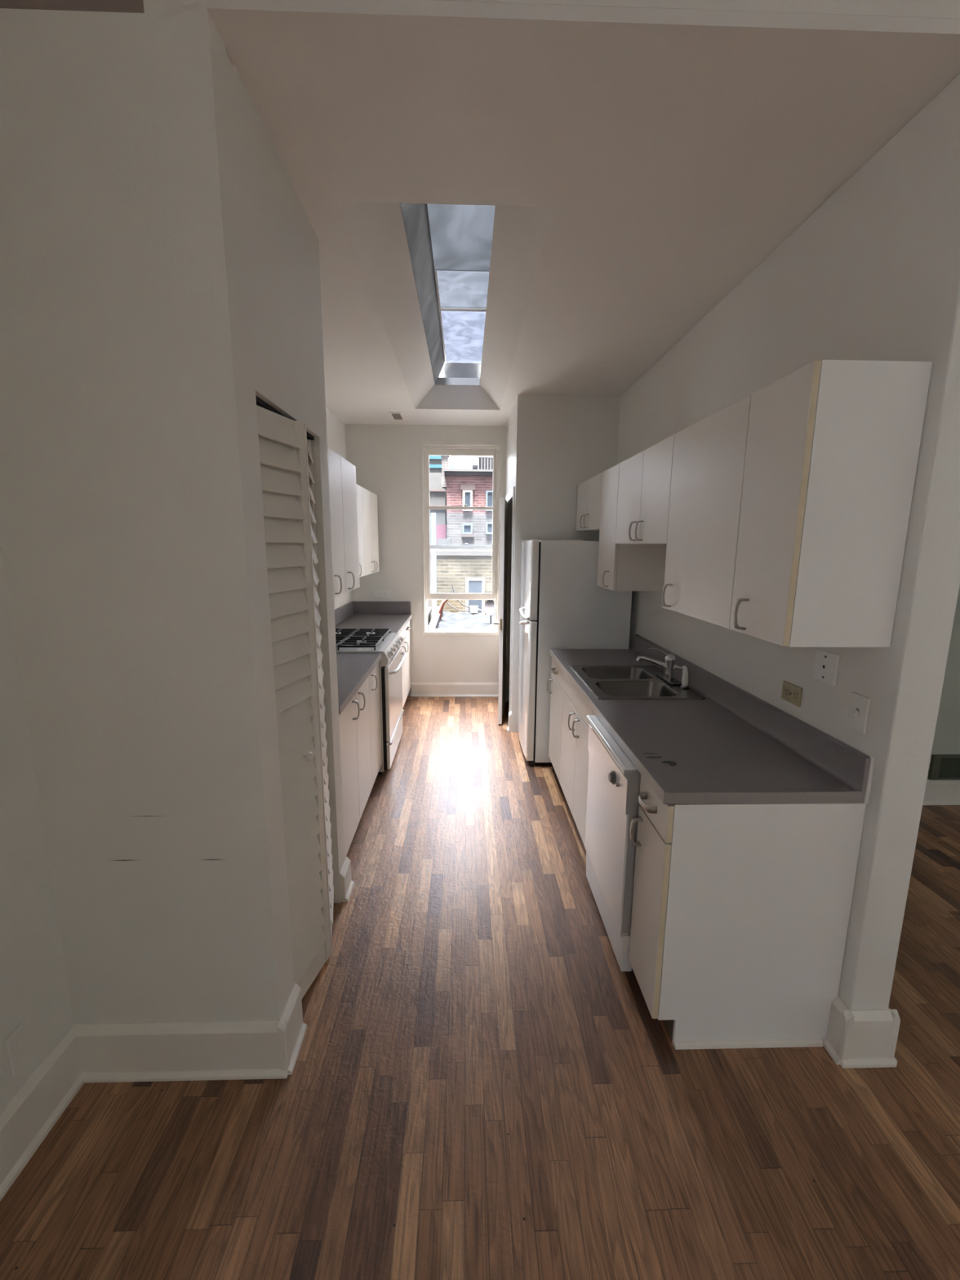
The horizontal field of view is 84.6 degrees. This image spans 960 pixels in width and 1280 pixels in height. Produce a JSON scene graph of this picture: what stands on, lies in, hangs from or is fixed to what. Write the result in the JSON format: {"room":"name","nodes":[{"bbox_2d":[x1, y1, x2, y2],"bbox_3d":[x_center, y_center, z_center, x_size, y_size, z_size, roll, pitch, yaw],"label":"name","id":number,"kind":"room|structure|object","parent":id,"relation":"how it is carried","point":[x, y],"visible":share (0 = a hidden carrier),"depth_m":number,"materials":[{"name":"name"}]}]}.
{"room":"kitchen","nodes":[
{"label":"kitchen","id":0,"kind":"room"},
{"bbox_2d":[0,0,345,1023],"bbox_3d":[-0.950,-0.119,1.873,0.633,2.865,0.912,0,10,-2],"label":"wall","id":1,"kind":"structure","parent":0,"point":[160,264],"depth_m":1.40,"materials":[{"name":"paint"}]},
{"bbox_2d":[74,982,307,1083],"bbox_3d":[-0.930,1.273,1.720,0.669,0.180,0.180,0,10,-2],"label":"baseboard","id":2,"kind":"structure","parent":1,"relation":"attached to","point":[162,1051],"depth_m":1.65,"materials":[{"name":"paint"}]},
{"bbox_2d":[255,395,333,999],"bbox_3d":[-0.647,0.262,1.961,0.118,2.056,0.638,0,10,-2],"label":"door","id":3,"kind":"structure","parent":1,"relation":"in","point":[287,482],"depth_m":1.82,"materials":[{"name":"paint"}]},
{"bbox_2d":[339,856,354,902],"bbox_3d":[-0.636,1.144,2.526,0.036,0.150,0.137,0,10,-2],"label":"baseboard","id":4,"kind":"structure","parent":1,"relation":"attached to","point":[347,885],"depth_m":2.49,"materials":[{"name":"paint"}]},
{"bbox_2d":[0,404,351,1114],"bbox_3d":[-1.281,-0.118,0.217,0.120,3.450,11.138,0,10,-2],"label":"wall","id":5,"kind":"structure","parent":0,"point":[33,980],"depth_m":1.45,"materials":[{"name":"paint"}]},
{"bbox_2d":[5,1016,35,1075],"bbox_3d":[-1.252,1.106,1.438,0.010,0.115,0.070,0,10,-2],"label":"outlet","id":6,"kind":"object","parent":5,"relation":"attached to","point":[20,1043],"visible":1,"depth_m":1.43,"materials":[{"name":"paint"}]},
{"bbox_2d":[15,1029,26,1045],"bbox_3d":[-1.248,1.081,1.434,0.002,0.028,0.028,0,10,-2],"label":"socket","id":7,"kind":"object","parent":6,"relation":"attached to","point":[20,1034],"depth_m":1.43,"materials":[{"name":"paint"}]},
{"bbox_2d":[18,1045,28,1061],"bbox_3d":[-1.248,1.132,1.443,0.002,0.028,0.028,0,10,-2],"label":"socket","id":8,"kind":"object","parent":6,"relation":"attached to","point":[23,1050],"depth_m":1.44,"materials":[{"name":"paint"}]},
{"bbox_2d":[0,1023,84,1200],"bbox_3d":[-1.159,1.876,-1.605,0.032,0.180,6.634,0,10,-2],"label":"baseboard","id":9,"kind":"structure","parent":5,"relation":"attached to","point":[27,1120],"depth_m":1.48,"materials":[{"name":"paint"}]},
{"bbox_2d":[327,446,359,597],"bbox_3d":[-1.022,-0.666,3.072,0.546,0.774,0.733,0,10,-2],"label":"upper cabinet","id":10,"kind":"object","parent":5,"relation":"attached to","point":[342,473],"visible":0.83,"depth_m":3.05,"materials":[{"name":"white laminate"}]},
{"bbox_2d":[334,601,353,624],"bbox_3d":[-1.340,-0.233,4.999,0.019,0.136,1.244,0,10,-2],"label":"backsplash","id":11,"kind":"structure","parent":5,"relation":"attached to","point":[343,612],"depth_m":5.18,"materials":[{"name":"grey laminate"}]},
{"bbox_2d":[355,484,364,577],"bbox_3d":[-1.159,-0.918,4.453,0.347,0.774,0.398,0,10,-2],"label":"upper cabinet","id":12,"kind":"object","parent":5,"relation":"attached to","point":[359,492],"visible":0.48,"depth_m":4.52,"materials":[{"name":"white laminate"}]},
{"bbox_2d":[361,486,379,575],"bbox_3d":[-1.175,-1.025,5.043,0.347,0.774,0.798,0,10,-2],"label":"upper cabinet","id":13,"kind":"object","parent":5,"relation":"attached to","point":[370,513],"visible":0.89,"depth_m":4.99,"materials":[{"name":"white laminate"}]},
{"bbox_2d":[345,423,506,696],"bbox_3d":[1.536,-0.798,5.782,5.815,2.835,0.300,0,10,-2],"label":"wall","id":14,"kind":"structure","parent":0,"point":[386,458],"depth_m":5.51,"materials":[{"name":"paint"}]},
{"bbox_2d":[373,590,390,597],"bbox_3d":[-1.041,-0.490,5.609,0.175,0.073,0.012,0,10,-2],"label":"outlet","id":15,"kind":"object","parent":14,"relation":"attached to","point":[377,593],"visible":1,"depth_m":5.61,"materials":[{"name":"white plastic"}]},
{"bbox_2d":[410,682,498,697],"bbox_3d":[-0.254,0.547,5.810,1.014,0.155,0.032,0,10,-2],"label":"baseboard","id":16,"kind":"structure","parent":14,"relation":"attached to","point":[417,689],"depth_m":5.81,"materials":[{"name":"paint"}]},
{"bbox_2d":[420,441,502,635],"bbox_3d":[-0.200,-1.042,5.604,0.826,2.000,0.150,0,10,-2],"label":"window","id":17,"kind":"structure","parent":14,"relation":"in","point":[432,448],"depth_m":5.57,"materials":[{"name":"paint"}]},
{"bbox_2d":[0,696,959,1279],"bbox_3d":[1.675,1.623,0.538,6.115,0.050,11.088,0,10,-2],"label":"floor","id":18,"kind":"structure","parent":0,"point":[478,1087],"depth_m":1.55,"materials":[{"name":"brown wood"}]},
{"bbox_2d":[338,675,372,857],"bbox_3d":[-0.968,0.701,2.921,0.652,0.875,0.813,0,10,-2],"label":"base cabinet","id":19,"kind":"object","parent":18,"relation":"on","point":[354,719],"visible":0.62,"depth_m":2.87,"materials":[{"name":"white laminate"}]},
{"bbox_2d":[336,653,382,715],"bbox_3d":[-0.978,0.149,3.014,0.634,0.173,1.228,0,10,-2],"label":"countertop","id":20,"kind":"structure","parent":19,"relation":"on","point":[353,669],"depth_m":3.11,"materials":[{"name":"grey laminate"}]},
{"bbox_2d":[335,628,407,774],"bbox_3d":[-0.945,0.432,4.096,0.717,0.985,0.780,0,10,-2],"label":"gas range","id":21,"kind":"object","parent":18,"relation":"on","point":[384,642],"visible":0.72,"depth_m":3.83,"materials":[{"name":"metal"}]},
{"bbox_2d":[335,628,393,653],"bbox_3d":[-1.006,-0.004,4.015,0.590,0.100,0.780,0,10,-2],"label":"cooktop","id":22,"kind":"object","parent":21,"relation":"in","point":[349,640],"depth_m":3.92,"materials":[{"name":"black metal"}]},
{"bbox_2d":[368,662,382,786],"bbox_3d":[-0.984,0.593,3.515,0.652,0.875,0.393,0,10,-2],"label":"base cabinet","id":23,"kind":"object","parent":18,"relation":"on","point":[374,677],"visible":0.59,"depth_m":3.49,"materials":[{"name":"white laminate"}]},
{"bbox_2d":[399,629,405,708],"bbox_3d":[-1.019,0.358,4.804,0.652,0.875,0.623,0,10,-2],"label":"base cabinet","id":24,"kind":"object","parent":18,"relation":"on","point":[401,634],"visible":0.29,"depth_m":5.03,"materials":[{"name":"white laminate"}]},
{"bbox_2d":[334,600,411,634],"bbox_3d":[-1.033,-0.216,5.021,0.634,0.173,1.264,0,10,-2],"label":"countertop","id":25,"kind":"structure","parent":24,"relation":"on","point":[393,615],"depth_m":5.37,"materials":[{"name":"grey laminate"}]},
{"bbox_2d":[403,620,410,702],"bbox_3d":[-1.035,0.248,5.413,0.652,0.875,0.612,0,10,-2],"label":"base cabinet","id":26,"kind":"object","parent":18,"relation":"on","point":[406,628],"visible":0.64,"depth_m":5.38,"materials":[{"name":"white laminate"}]},
{"bbox_2d":[546,657,563,781],"bbox_3d":[0.811,0.578,3.668,0.655,0.875,0.460,0,10,-2],"label":"base cabinet","id":27,"kind":"object","parent":18,"relation":"on","point":[557,674],"visible":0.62,"depth_m":3.61,"materials":[{"name":"white laminate"}]},
{"bbox_2d":[517,538,631,765],"bbox_3d":[0.683,0.062,4.194,0.783,1.700,0.714,0,10,-2],"label":"refrigerator","id":28,"kind":"object","parent":18,"relation":"on","point":[562,606],"visible":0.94,"depth_m":3.80,"materials":[{"name":"metal"}]},
{"bbox_2d":[551,539,589,541],"bbox_3d":[0.659,-0.748,3.949,0.272,0.012,0.422,1,10,5],"label":"paper sheets","id":29,"kind":"object","parent":28,"relation":"on","point":[551,540],"visible":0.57,"depth_m":3.90,"materials":[{"name":"white paper"}]},
{"bbox_2d":[559,672,595,849],"bbox_3d":[0.829,0.700,2.998,0.655,0.875,0.898,0,10,-2],"label":"base cabinet","id":30,"kind":"object","parent":18,"relation":"on","point":[575,754],"visible":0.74,"depth_m":2.97,"materials":[{"name":"white laminate"}]},
{"bbox_2d":[584,715,640,971],"bbox_3d":[0.822,0.813,2.250,0.650,0.829,0.602,0,10,-2],"label":"dishwasher","id":31,"kind":"object","parent":18,"relation":"on","point":[613,792],"visible":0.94,"depth_m":2.10,"materials":[{"name":"white metal"}]},
{"bbox_2d":[628,774,866,1049],"bbox_3d":[0.861,0.913,1.823,0.655,0.875,0.272,0,10,-2],"label":"base cabinet","id":32,"kind":"object","parent":18,"relation":"on","point":[740,913],"visible":0.91,"depth_m":1.70,"materials":[{"name":"white laminate"}]},
{"bbox_2d":[549,634,874,804],"bbox_3d":[0.852,0.231,2.708,0.639,0.150,2.246,0,10,-2],"label":"countertop","id":33,"kind":"structure","parent":32,"relation":"on","point":[731,745],"depth_m":1.96,"materials":[{"name":"grey laminate"}]},
{"bbox_2d":[569,665,705,699],"bbox_3d":[0.832,0.302,2.941,0.538,0.166,0.716,0,10,-2],"label":"sink","id":34,"kind":"object","parent":33,"relation":"in","point":[604,682],"visible":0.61,"depth_m":2.91,"materials":[{"name":"silver metal"}]},
{"bbox_2d":[673,665,688,688],"bbox_3d":[1.058,0.191,2.764,0.081,0.120,0.046,0,10,-2],"label":"sprayer","id":35,"kind":"object","parent":34,"relation":"on","point":[685,672],"visible":1,"depth_m":2.75,"materials":[{"name":"silver metal"}]},
{"bbox_2d":[635,647,681,684],"bbox_3d":[0.976,0.133,2.918,0.211,0.178,0.240,0,10,-2],"label":"faucet","id":36,"kind":"object","parent":33,"relation":"on","point":[668,676],"visible":0.98,"depth_m":2.91,"materials":[{"name":"silver metal"}]},
{"bbox_2d":[505,395,620,732],"bbox_3d":[0.691,-0.671,5.050,0.830,2.835,1.142,0,10,-2],"label":"wall","id":37,"kind":"structure","parent":0,"point":[555,444],"depth_m":4.34,"materials":[{"name":"paint"}]},
{"bbox_2d":[493,486,515,724],"bbox_3d":[0.215,-0.323,5.077,0.209,2.135,0.910,0,10,-2],"label":"door","id":38,"kind":"structure","parent":37,"relation":"in","point":[502,623],"depth_m":4.76,"materials":[{"name":"paint"}]},
{"bbox_2d":[506,711,511,732],"bbox_3d":[0.264,0.734,4.758,0.036,0.170,0.088,0,10,-2],"label":"baseboard","id":39,"kind":"structure","parent":37,"relation":"attached to","point":[509,727],"depth_m":4.72,"materials":[{"name":"paint"}]},
{"bbox_2d":[206,0,959,426],"bbox_3d":[1.604,-1.813,3.360,6.015,0.030,4.304,0,10,-2],"label":"ceiling","id":40,"kind":"structure","parent":0,"point":[672,152],"depth_m":1.54,"materials":[{"name":"paint"}]},
{"bbox_2d":[389,412,404,419],"bbox_3d":[-0.777,-2.096,4.941,0.110,0.010,0.270,0,10,-2],"label":"ceiling vent","id":41,"kind":"object","parent":40,"relation":"in","point":[395,415],"visible":1,"depth_m":4.92,"materials":[{"name":"metal"}]},
{"bbox_2d":[337,201,552,409],"bbox_3d":[-0.158,-1.898,3.259,0.787,0.209,2.925,0,10,-2],"label":"skylight shaft","id":42,"kind":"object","parent":40,"relation":"attached to","point":[376,230],"depth_m":2.70,"materials":[{"name":"paint"}]},
{"bbox_2d":[400,203,495,385],"bbox_3d":[-0.147,-2.095,3.265,0.481,0.214,2.984,0,10,-2],"label":"window","id":43,"kind":"structure","parent":40,"relation":"in","point":[450,245],"depth_m":3.14,"materials":[{"name":"clear glass"}]},
{"bbox_2d":[438,0,959,18],"bbox_3d":[1.909,-1.739,1.244,5.322,0.584,0.100,0,10,-2],"label":"wall","id":44,"kind":"structure","parent":0,"point":[906,8],"depth_m":1.21,"materials":[{"name":"paint"}]},
{"bbox_2d":[0,0,144,13],"bbox_3d":[-0.998,-1.723,1.163,0.492,0.627,0.030,0,10,-2],"label":"trim","id":45,"kind":"structure","parent":44,"relation":"attached to","point":[107,6],"depth_m":1.20,"materials":[{"name":"white paint"}]},
{"bbox_2d":[617,73,959,1009],"bbox_3d":[1.226,-0.302,3.042,0.130,2.835,3.167,0,10,-2],"label":"wall","id":46,"kind":"structure","parent":0,"point":[873,273],"depth_m":1.63,"materials":[{"name":"paint"}]},
{"bbox_2d":[575,472,602,531],"bbox_3d":[0.954,-1.022,3.996,0.356,0.377,0.793,0,10,-2],"label":"upper cabinet","id":47,"kind":"object","parent":46,"relation":"attached to","point":[588,492],"visible":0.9,"depth_m":3.94,"materials":[{"name":"white laminate"}]},
{"bbox_2d":[596,463,666,591],"bbox_3d":[0.969,-0.721,3.438,0.356,0.769,0.408,0,10,-2],"label":"upper cabinet","id":48,"kind":"object","parent":46,"relation":"attached to","point":[620,566],"visible":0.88,"depth_m":3.29,"materials":[{"name":"white laminate"}]},
{"bbox_2d":[615,434,674,544],"bbox_3d":[0.987,-0.752,2.795,0.356,0.479,0.843,0,10,-2],"label":"upper cabinet","id":49,"kind":"object","parent":46,"relation":"attached to","point":[644,487],"visible":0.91,"depth_m":2.71,"materials":[{"name":"white laminate"}]},
{"bbox_2d":[662,394,751,628],"bbox_3d":[1.006,-0.474,2.093,0.356,0.774,0.636,0,10,-2],"label":"upper cabinet","id":50,"kind":"object","parent":46,"relation":"attached to","point":[708,456],"visible":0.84,"depth_m":2.02,"materials":[{"name":"white laminate"}]},
{"bbox_2d":[631,634,870,791],"bbox_3d":[1.148,0.212,2.718,0.034,0.110,2.236,0,10,-2],"label":"backsplash","id":51,"kind":"structure","parent":46,"relation":"attached to","point":[844,762],"depth_m":2.06,"materials":[{"name":"grey laminate"}]},
{"bbox_2d":[781,680,802,706],"bbox_3d":[1.182,0.203,2.003,0.012,0.072,0.112,0,10,-2],"label":"outlet","id":52,"kind":"object","parent":46,"relation":"attached to","point":[791,693],"visible":1,"depth_m":1.99,"materials":[{"name":"beige plastic"}]},
{"bbox_2d":[782,687,789,695],"bbox_3d":[1.177,0.199,2.029,0.003,0.028,0.032,0,10,-2],"label":"socket","id":53,"kind":"object","parent":52,"relation":"attached to","point":[785,690],"depth_m":2.03,"materials":[{"name":"beige plastic"}]},
{"bbox_2d":[791,691,797,699],"bbox_3d":[1.179,0.208,1.977,0.003,0.028,0.032,0,10,-2],"label":"socket","id":54,"kind":"object","parent":52,"relation":"attached to","point":[793,694],"depth_m":1.98,"materials":[{"name":"beige plastic"}]},
{"bbox_2d":[813,648,839,686],"bbox_3d":[1.187,0.093,1.813,0.012,0.107,0.110,0,10,-2],"label":"wall jack","id":55,"kind":"object","parent":46,"relation":"attached to","point":[826,664],"visible":1,"depth_m":1.80,"materials":[{"name":"white plastic"}]},
{"bbox_2d":[729,360,932,647],"bbox_3d":[1.018,-0.388,1.623,0.356,0.774,0.316,0,10,-2],"label":"upper cabinet","id":56,"kind":"object","parent":46,"relation":"attached to","point":[833,447],"visible":1,"depth_m":1.49,"materials":[{"name":"white laminate"}]},
{"bbox_2d":[847,692,871,733],"bbox_3d":[1.186,0.228,1.661,0.022,0.115,0.074,0,10,-2],"label":"light switch","id":57,"kind":"object","parent":46,"relation":"attached to","point":[860,704],"visible":1,"depth_m":1.65,"materials":[{"name":"plastic"}]},
{"bbox_2d":[822,996,900,1068],"bbox_3d":[1.236,1.134,2.550,0.202,0.185,1.756,0,10,-2],"label":"baseboard","id":58,"kind":"structure","parent":46,"relation":"attached to","point":[855,1038],"depth_m":1.70,"materials":[{"name":"paint"}]},
{"bbox_2d":[861,758,871,791],"bbox_3d":[1.184,0.414,1.616,0.018,0.108,0.004,0,10,-2],"label":"backsplash","id":59,"kind":"structure","parent":46,"relation":"attached to","point":[867,764],"depth_m":1.61,"materials":[{"name":"grey laminate"}]},
{"bbox_2d":[927,586,959,777],"bbox_3d":[2.898,-0.334,3.282,3.227,2.835,0.120,0,10,-2],"label":"wall","id":60,"kind":"structure","parent":0,"point":[946,740],"depth_m":3.36,"materials":[{"name":"paint"}]},
{"bbox_2d":[922,778,959,804],"bbox_3d":[2.905,0.993,3.444,3.200,0.165,0.036,0,10,-2],"label":"baseboard","id":61,"kind":"structure","parent":60,"relation":"attached to","point":[936,792],"depth_m":3.44,"materials":[{"name":"paint"}]},
{"bbox_2d":[927,754,959,780],"bbox_3d":[3.466,0.827,3.436,1.080,0.167,0.021,0,10,-2],"label":"air vent","id":62,"kind":"object","parent":60,"relation":"in","point":[942,766],"visible":1,"depth_m":3.42,"materials":[{"name":"black metal"}]},
{"label":"outside","id":63,"kind":"structure","parent":0,"visible":0},
{"bbox_3d":[-0.866,4.178,31.241,160.000,0.100,180.000,0,10,-2],"label":"ground","id":64,"kind":"structure","parent":63,"visible":0},
{"bbox_2d":[427,607,431,626],"bbox_3d":[-2.138,3.467,10.233,2.300,8.800,2.700,0,10,-2],"label":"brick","id":65,"kind":"object","parent":64,"relation":"on","point":[429,609],"visible":0.11,"depth_m":10.39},
{"bbox_2d":[431,512,436,617],"bbox_3d":[-0.972,2.487,11.560,0.100,10.270,0.100,0,10,-2],"label":"post","id":66,"kind":"object","parent":64,"relation":"on","point":[433,539],"visible":0.36,"depth_m":10.78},
{"bbox_2d":[429,455,441,472],"bbox_3d":[-5.890,-6.806,42.273,6.520,17.500,6.100,0,10,-2],"label":"apartment tower","id":67,"kind":"structure","parent":64,"relation":"on","point":[435,461],"depth_m":38.22,"materials":[{"name":"teal glass"}]},
{"bbox_2d":[427,472,446,619],"bbox_3d":[-3.913,-0.140,21.201,5.340,11.950,6.040,0,10,-2],"label":"building","id":68,"kind":"structure","parent":64,"relation":"on","point":[437,495],"depth_m":17.42,"materials":[{"name":"stone"}]},
{"bbox_2d":[427,606,494,628],"bbox_3d":[0.991,3.665,10.659,3.820,8.300,3.600,0,10,-2],"label":"flat roof","id":69,"kind":"structure","parent":64,"relation":"on","point":[449,620],"depth_m":10.32,"materials":[{"name":"white concrete"}]},
{"bbox_2d":[438,599,448,619],"bbox_3d":[-0.687,-0.638,10.360,0.340,0.551,0.135,4,11,19],"label":"pipe","id":70,"kind":"object","parent":69,"relation":"on","point":[444,601],"visible":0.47,"depth_m":10.34,"materials":[{"name":"plastic"}]},
{"bbox_2d":[484,600,494,623],"bbox_3d":[0.168,-0.515,9.932,0.185,0.495,0.180,-6,12,-32],"label":"satellite dish","id":71,"kind":"object","parent":69,"relation":"on","point":[489,606],"visible":0.94,"depth_m":9.95,"materials":[{"name":"silver metal"}]},
{"bbox_2d":[430,549,494,614],"bbox_3d":[2.204,2.399,14.316,6.900,9.500,3.218,0,10,-2],"label":"brick house","id":72,"kind":"structure","parent":64,"relation":"on","point":[468,571],"depth_m":11.93,"materials":[{"name":"beige brick"}]},
{"bbox_2d":[446,584,484,613],"bbox_3d":[-0.270,-0.932,11.933,1.130,0.634,0.140,0,10,-2],"label":"cable box","id":73,"kind":"object","parent":72,"relation":"attached to","point":[473,609],"visible":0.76,"depth_m":11.91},
{"bbox_2d":[450,455,478,469],"bbox_3d":[1.142,-7.756,46.358,7.200,18.000,6.100,0,10,-2],"label":"apartment tower","id":74,"kind":"structure","parent":64,"relation":"on","point":[452,457],"depth_m":42.11,"materials":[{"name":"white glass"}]},
{"bbox_2d":[440,455,493,545],"bbox_3d":[2.657,0.222,18.339,7.780,12.350,4.150,0,10,-2],"label":"building","id":75,"kind":"structure","parent":64,"relation":"on","point":[469,487],"depth_m":15.52,"materials":[{"name":"brick"}]},
{"bbox_2d":[435,524,446,544],"bbox_3d":[-1.267,-3.217,16.310,0.450,0.690,0.100,0,10,-2],"label":"hoarding","id":76,"kind":"object","parent":75,"relation":"attached to","point":[441,530],"visible":0.43,"depth_m":16.24,"materials":[{"name":"pink"}]},
{"bbox_2d":[455,455,493,469],"bbox_3d":[-0.102,-6.061,17.485,1.542,1.420,3.718,-4,11,-22],"label":"deck","id":77,"kind":"object","parent":75,"relation":"on","point":[462,462],"visible":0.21,"depth_m":17.24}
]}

